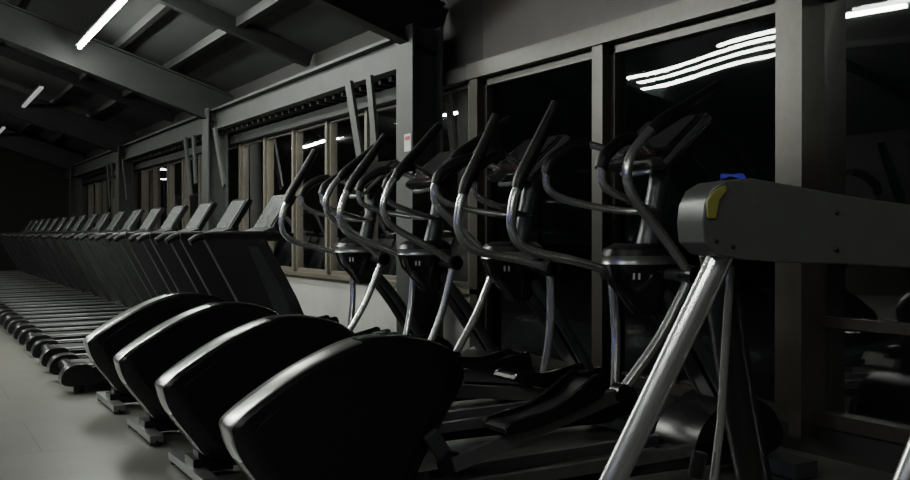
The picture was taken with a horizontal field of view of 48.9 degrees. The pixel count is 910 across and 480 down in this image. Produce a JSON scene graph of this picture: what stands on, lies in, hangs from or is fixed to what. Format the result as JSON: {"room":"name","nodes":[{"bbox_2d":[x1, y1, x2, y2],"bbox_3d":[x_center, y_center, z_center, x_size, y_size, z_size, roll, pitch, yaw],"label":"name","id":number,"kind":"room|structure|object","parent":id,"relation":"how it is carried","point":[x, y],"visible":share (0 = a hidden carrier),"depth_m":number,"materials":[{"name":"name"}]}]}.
{"room":"gym","nodes":[
{"label":"gym","id":0,"kind":"room"},
{"bbox_2d":[0,147,68,270],"bbox_3d":[-14.832,-1.440,23.846,11.200,4.746,0.100,0,0,-29],"label":"wall","id":1,"kind":"structure","parent":0,"point":[30,188],"depth_m":25.85,"materials":[{"name":"black paint"}]},
{"bbox_2d":[0,0,368,155],"bbox_3d":[-7.075,-2.849,9.784,11.250,1.930,32.200,0,0,-29],"label":"ceiling","id":2,"kind":"structure","parent":0,"point":[234,62],"depth_m":12.39,"materials":[{"name":"metal"}]},
{"bbox_2d":[0,0,20,41],"bbox_3d":[-4.731,-2.934,11.073,0.080,0.100,32.000,0,0,-29],"label":"ceiling purlin","id":3,"kind":"structure","parent":2,"relation":"attached to","point":[14,2],"depth_m":12.23,"materials":[{"name":"black metal"}]},
{"bbox_2d":[22,72,43,107],"bbox_3d":[-7.266,-2.603,17.157,0.060,0.370,2.900,0,0,-29],"label":"ceiling light","id":4,"kind":"object","parent":2,"relation":"hanging from","point":[40,87],"depth_m":16.83,"materials":[{"name":"white plastic"}]},
{"bbox_2d":[0,127,86,171],"bbox_3d":[-13.981,-2.561,22.194,11.027,2.259,0.160,0,0,-29],"label":"ceiling beam","id":5,"kind":"structure","parent":2,"relation":"attached to","point":[10,140],"depth_m":24.30,"materials":[{"name":"grey metal"}]},
{"bbox_2d":[0,111,105,149],"bbox_3d":[-12.441,-2.781,19.388,10.948,1.953,0.100,0,0,-29],"label":"ceiling beam","id":6,"kind":"structure","parent":2,"relation":"attached to","point":[0,111],"depth_m":21.44,"materials":[{"name":"grey metal"}]},
{"bbox_2d":[0,84,138,154],"bbox_3d":[-10.945,-2.522,16.674,11.027,2.259,0.160,0,0,-29],"label":"ceiling beam","id":7,"kind":"structure","parent":2,"relation":"attached to","point":[46,114],"depth_m":18.67,"materials":[{"name":"grey metal"}]},
{"bbox_2d":[0,44,175,122],"bbox_3d":[-9.405,-2.743,13.868,10.948,1.953,0.100,0,0,-29],"label":"ceiling beam","id":8,"kind":"structure","parent":2,"relation":"attached to","point":[10,54],"depth_m":15.78,"materials":[{"name":"grey metal"}]},
{"bbox_2d":[16,3,170,133],"bbox_3d":[-3.636,-2.518,11.678,0.080,0.100,32.000,0,0,-29],"label":"ceiling purlin","id":9,"kind":"structure","parent":2,"relation":"attached to","point":[159,10],"depth_m":12.32,"materials":[{"name":"grey metal"}]},
{"bbox_2d":[75,0,126,48],"bbox_3d":[-3.748,-2.558,10.760,0.090,0.370,3.900,0,0,-29],"label":"ceiling light","id":10,"kind":"object","parent":2,"relation":"hanging from","point":[115,5],"depth_m":10.99,"materials":[{"name":"white plastic"}]},
{"bbox_2d":[0,0,233,122],"bbox_3d":[-7.861,-2.483,11.067,11.027,2.259,0.160,0,0,-29],"label":"ceiling beam","id":11,"kind":"structure","parent":2,"relation":"attached to","point":[19,27],"depth_m":12.91,"materials":[{"name":"grey metal"}]},
{"bbox_2d":[44,0,287,144],"bbox_3d":[-3.067,-2.302,11.993,0.080,0.100,32.000,0,0,-29],"label":"ceiling purlin","id":12,"kind":"structure","parent":2,"relation":"attached to","point":[263,7],"depth_m":11.67,"materials":[{"name":"grey metal"}]},
{"bbox_2d":[62,38,395,181],"bbox_3d":[-5.196,-1.621,17.292,0.330,0.340,20.670,0,0,-29],"label":"beam","id":13,"kind":"structure","parent":2,"relation":"attached to","point":[322,86],"depth_m":11.35,"materials":[{"name":"metal"}]},
{"bbox_2d":[106,163,113,207],"bbox_3d":[-6.868,-1.085,19.951,0.030,0.875,0.775,0,0,-29],"label":"plate","id":14,"kind":"object","parent":13,"relation":"attached to","point":[112,183],"depth_m":19.99,"materials":[{"name":"metal"}]},
{"bbox_2d":[183,135,197,197],"bbox_3d":[-3.778,-1.049,14.333,0.030,0.884,0.798,0,0,-29],"label":"plate","id":15,"kind":"object","parent":13,"relation":"attached to","point":[185,142],"depth_m":14.37,"materials":[{"name":"metal"}]},
{"bbox_2d":[345,75,378,156],"bbox_3d":[-0.835,-1.013,8.982,0.030,0.903,0.715,0,0,-29],"label":"plate","id":16,"kind":"object","parent":13,"relation":"attached to","point":[350,93],"visible":0.68,"depth_m":9.00,"materials":[{"name":"metal"}]},
{"bbox_2d":[154,0,312,66],"bbox_3d":[-6.369,-2.704,8.348,10.948,1.953,0.100,0,0,-29],"label":"ceiling beam","id":17,"kind":"structure","parent":2,"relation":"attached to","point":[198,10],"depth_m":10.57,"materials":[{"name":"grey metal"}]},
{"bbox_2d":[306,0,448,59],"bbox_3d":[-4.888,-2.446,5.660,11.027,2.259,0.160,0,0,-29],"label":"ceiling beam","id":18,"kind":"structure","parent":2,"relation":"attached to","point":[388,19],"depth_m":8.06,"materials":[{"name":"black metal"}]},
{"bbox_2d":[0,325,893,479],"bbox_3d":[-7.097,1.082,9.800,11.200,0.100,32.200,0,0,-29],"label":"floor","id":19,"kind":"structure","parent":0,"point":[49,430],"depth_m":5.25,"materials":[{"name":"tile"}]},
{"bbox_2d":[0,220,33,272],"bbox_3d":[-10.562,0.235,23.341,2.139,1.405,0.820,0,0,-29],"label":"treadmill","id":20,"kind":"object","parent":19,"relation":"on","point":[31,222],"visible":0.11,"depth_m":23.59,"materials":[{"name":"black plastic"}]},
{"bbox_2d":[0,219,39,274],"bbox_3d":[-10.022,0.241,22.360,2.139,1.405,0.820,0,0,-29],"label":"treadmill","id":21,"kind":"object","parent":19,"relation":"on","point":[36,222],"visible":0.18,"depth_m":22.57,"materials":[{"name":"black plastic"}]},
{"bbox_2d":[0,219,45,276],"bbox_3d":[-9.482,0.248,21.378,2.139,1.405,0.820,0,0,-29],"label":"treadmill","id":22,"kind":"object","parent":19,"relation":"on","point":[41,223],"visible":0.21,"depth_m":21.58,"materials":[{"name":"black plastic"}]},
{"bbox_2d":[0,218,52,278],"bbox_3d":[-8.943,0.255,20.397,2.139,1.405,0.820,0,0,-29],"label":"treadmill","id":23,"kind":"object","parent":19,"relation":"on","point":[45,226],"visible":0.17,"depth_m":20.59,"materials":[{"name":"black plastic"}]},
{"bbox_2d":[0,217,60,281],"bbox_3d":[-8.403,0.262,19.416,2.139,1.405,0.820,0,0,-29],"label":"treadmill","id":24,"kind":"object","parent":19,"relation":"on","point":[55,221],"visible":0.21,"depth_m":19.59,"materials":[{"name":"black plastic"}]},
{"bbox_2d":[0,217,68,284],"bbox_3d":[-7.863,0.269,18.434,2.139,1.405,0.820,0,0,-29],"label":"treadmill","id":25,"kind":"object","parent":19,"relation":"on","point":[63,220],"visible":0.27,"depth_m":18.59,"materials":[{"name":"black plastic"}]},
{"bbox_2d":[0,216,77,287],"bbox_3d":[-7.323,0.276,17.453,2.139,1.405,0.820,0,0,-29],"label":"treadmill","id":26,"kind":"object","parent":19,"relation":"on","point":[71,221],"visible":0.16,"depth_m":17.59,"materials":[{"name":"black plastic"}]},
{"bbox_2d":[0,215,87,291],"bbox_3d":[-6.784,0.283,16.472,2.139,1.405,0.820,0,0,-29],"label":"treadmill","id":27,"kind":"object","parent":19,"relation":"on","point":[67,285],"visible":0.29,"depth_m":16.59,"materials":[{"name":"black plastic"}]},
{"bbox_2d":[0,213,99,295],"bbox_3d":[-6.244,0.289,15.491,2.139,1.405,0.820,0,0,-29],"label":"treadmill","id":28,"kind":"object","parent":19,"relation":"on","point":[93,218],"visible":0.23,"depth_m":15.59,"materials":[{"name":"black plastic"}]},
{"bbox_2d":[0,212,112,300],"bbox_3d":[-5.704,0.296,14.509,2.139,1.405,0.820,0,0,-29],"label":"treadmill","id":29,"kind":"object","parent":19,"relation":"on","point":[89,292],"visible":0.32,"depth_m":14.61,"materials":[{"name":"black plastic"}]},
{"bbox_2d":[0,211,127,305],"bbox_3d":[-5.165,0.303,13.528,2.139,1.405,0.820,0,0,-29],"label":"treadmill","id":30,"kind":"object","parent":19,"relation":"on","point":[72,244],"visible":0.36,"depth_m":13.61,"materials":[{"name":"black plastic"}]},
{"bbox_2d":[0,209,144,314],"bbox_3d":[-4.625,0.310,12.546,2.139,1.405,0.820,0,0,-29],"label":"treadmill","id":31,"kind":"object","parent":19,"relation":"on","point":[86,246],"visible":0.25,"depth_m":12.62,"materials":[{"name":"black plastic"}]},
{"bbox_2d":[69,165,82,230],"bbox_3d":[-9.393,-0.463,24.733,0.380,2.780,0.400,0,0,-29],"label":"steel column","id":32,"kind":"structure","parent":19,"relation":"on","point":[75,184],"depth_m":24.70,"materials":[{"name":"grey metal"}]},
{"bbox_2d":[0,207,164,329],"bbox_3d":[-4.085,0.317,11.565,2.139,1.405,0.820,0,0,-29],"label":"treadmill","id":33,"kind":"object","parent":19,"relation":"on","point":[101,246],"visible":0.38,"depth_m":11.62,"materials":[{"name":"black plastic"}]},
{"bbox_2d":[7,205,188,339],"bbox_3d":[-3.545,0.324,10.584,2.139,1.405,0.820,0,0,-29],"label":"treadmill","id":34,"kind":"object","parent":19,"relation":"on","point":[121,249],"visible":0.32,"depth_m":10.62,"materials":[{"name":"black plastic"}]},
{"bbox_2d":[17,202,217,351],"bbox_3d":[-3.006,0.331,9.602,2.139,1.405,0.820,0,0,-29],"label":"treadmill","id":35,"kind":"object","parent":19,"relation":"on","point":[144,252],"visible":0.39,"depth_m":9.61,"materials":[{"name":"black plastic"}]},
{"bbox_2d":[116,145,133,231],"bbox_3d":[-6.357,-0.424,19.213,0.380,2.780,0.400,0,0,-29],"label":"steel column","id":36,"kind":"structure","parent":19,"relation":"on","point":[121,204],"depth_m":19.18,"materials":[{"name":"grey metal"}]},
{"bbox_2d":[121,158,128,201],"bbox_3d":[-6.121,-1.120,18.593,0.030,0.821,0.666,0,0,-29],"label":"plate","id":37,"kind":"object","parent":36,"relation":"attached to","point":[123,165],"depth_m":18.63,"materials":[{"name":"metal"}]},
{"bbox_2d":[30,198,252,366],"bbox_3d":[-2.466,0.337,8.621,2.139,1.405,0.820,0,0,-29],"label":"treadmill","id":38,"kind":"object","parent":19,"relation":"on","point":[173,256],"visible":0.38,"depth_m":8.68,"materials":[{"name":"black plastic"}]},
{"bbox_2d":[47,195,303,391],"bbox_3d":[-1.926,0.344,7.640,2.139,1.405,0.820,0,0,-29],"label":"treadmill","id":39,"kind":"object","parent":19,"relation":"on","point":[238,266],"visible":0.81,"depth_m":7.44,"materials":[{"name":"black plastic"}]},
{"bbox_2d":[202,108,227,230],"bbox_3d":[-3.272,-0.385,13.605,0.380,2.780,0.400,0,0,-29],"label":"steel column","id":40,"kind":"structure","parent":19,"relation":"on","point":[212,190],"depth_m":13.58,"materials":[{"name":"grey metal"}]},
{"bbox_2d":[213,127,225,187],"bbox_3d":[-3.050,-1.079,13.009,0.030,0.810,0.563,0,0,-29],"label":"plate","id":41,"kind":"object","parent":40,"relation":"attached to","point":[219,159],"depth_m":13.03,"materials":[{"name":"metal"}]},
{"bbox_2d":[83,141,453,414],"bbox_3d":[-1.175,0.168,6.876,2.610,1.768,0.720,0,0,-29],"label":"elliptical trainer","id":42,"kind":"object","parent":19,"relation":"on","point":[363,263],"visible":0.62,"depth_m":6.88,"materials":[{"name":"black plastic"}]},
{"bbox_2d":[113,122,534,446],"bbox_3d":[-0.679,0.178,5.973,2.610,1.760,0.720,0,0,-29],"label":"elliptical trainer","id":43,"kind":"object","parent":19,"relation":"on","point":[427,262],"visible":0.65,"depth_m":5.93,"materials":[{"name":"black plastic"}]},
{"bbox_2d":[155,113,657,479],"bbox_3d":[-0.183,0.183,5.071,2.610,1.764,0.720,0,0,-29],"label":"elliptical trainer","id":44,"kind":"object","parent":19,"relation":"on","point":[199,389],"visible":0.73,"depth_m":4.93,"materials":[{"name":"black plastic"}]},
{"bbox_2d":[396,23,442,337],"bbox_3d":[-0.299,-0.347,8.199,0.380,2.780,0.400,0,0,-29],"label":"steel column","id":45,"kind":"structure","parent":19,"relation":"on","point":[419,74],"depth_m":8.19,"materials":[{"name":"grey metal"}]},
{"bbox_2d":[218,79,816,479],"bbox_3d":[0.323,0.193,4.151,2.610,1.755,0.720,0,0,-29],"label":"elliptical trainer","id":46,"kind":"object","parent":19,"relation":"on","point":[367,406],"visible":0.98,"depth_m":4.02,"materials":[{"name":"black plastic"}]},
{"bbox_2d":[599,178,909,479],"bbox_3d":[0.517,0.498,1.522,1.420,1.178,0.600,0,0,-7],"label":"machine","id":47,"kind":"object","parent":19,"relation":"on","point":[723,222],"visible":1,"depth_m":1.48,"materials":[{"name":"silver metal"}]},
{"bbox_2d":[82,0,905,473],"bbox_3d":[-2.287,-0.537,12.434,0.220,3.100,32.000,0,0,-29],"label":"wall","id":48,"kind":"structure","parent":0,"point":[473,30],"depth_m":7.81,"materials":[{"name":"grey paint"}]},
{"bbox_2d":[82,184,89,226],"bbox_3d":[-9.416,-0.562,25.387,0.110,1.650,2.130,0,0,-29],"label":"window","id":49,"kind":"structure","parent":48,"relation":"in","point":[86,188],"depth_m":25.07,"materials":[{"name":"clear glass"}]},
{"bbox_2d":[90,170,143,230],"bbox_3d":[-7.392,-0.536,21.707,0.110,1.650,6.330,0,0,-29],"label":"window","id":50,"kind":"structure","parent":48,"relation":"in","point":[99,199],"depth_m":22.57,"materials":[{"name":"clear glass"}]},
{"bbox_2d":[144,143,241,230],"bbox_3d":[-4.356,-0.498,16.187,0.110,1.650,6.330,0,0,-29],"label":"window","id":51,"kind":"structure","parent":48,"relation":"in","point":[177,187],"depth_m":16.15,"materials":[{"name":"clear glass"}]},
{"bbox_2d":[82,66,468,185],"bbox_3d":[-4.916,-1.375,17.168,0.220,0.110,21.160,0,0,-29],"label":"trim","id":52,"kind":"structure","parent":48,"relation":"attached to","point":[456,77],"depth_m":11.13,"materials":[{"name":"metal"}]},
{"bbox_2d":[242,82,468,287],"bbox_3d":[-1.332,-0.460,10.688,0.110,1.650,6.280,0,0,-29],"label":"window","id":53,"kind":"structure","parent":48,"relation":"in","point":[270,164],"depth_m":10.77,"materials":[{"name":"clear glass"}]},
{"bbox_2d":[469,44,624,370],"bbox_3d":[0.603,-0.175,7.141,0.180,2.150,1.705,0,0,-29],"label":"window","id":54,"kind":"structure","parent":48,"relation":"in","point":[482,91],"depth_m":6.92,"materials":[{"name":"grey metal"}]},
{"bbox_2d":[466,0,774,79],"bbox_3d":[2.794,-1.282,3.148,0.220,0.120,10.840,0,0,-29],"label":"beam","id":55,"kind":"structure","parent":48,"relation":"attached to","point":[682,12],"depth_m":6.23,"materials":[{"name":"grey metal"}]},
{"bbox_2d":[610,0,827,437],"bbox_3d":[1.375,-0.140,5.674,0.240,2.200,1.720,0,0,-29],"label":"window","id":56,"kind":"structure","parent":48,"relation":"in","point":[800,109],"depth_m":4.93,"materials":[{"name":"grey metal"}]},
{"bbox_2d":[817,0,909,444],"bbox_3d":[2.121,-0.156,4.381,0.180,2.150,1.605,0,0,-29],"label":"window","id":57,"kind":"structure","parent":48,"relation":"in","point":[885,430],"depth_m":4.80,"materials":[{"name":"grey metal"}]},
{"label":"outside","id":58,"kind":"structure","parent":0,"visible":0},
{"bbox_2d":[497,244,909,424],"bbox_3d":[11.216,0.928,46.120,55.900,0.100,110.000,0,0,-29],"label":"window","id":59,"kind":"structure","parent":58,"point":[868,373],"depth_m":12.57,"materials":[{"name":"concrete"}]},
{"bbox_2d":[162,167,166,209],"bbox_3d":[-9.650,-0.742,32.350,0.822,3.433,0.160,0,0,-29],"label":"street lamp","id":60,"kind":"object","parent":59,"relation":"on","point":[162,167],"visible":0.04,"depth_m":32.51,"materials":[{"name":"metal"}]}
]}

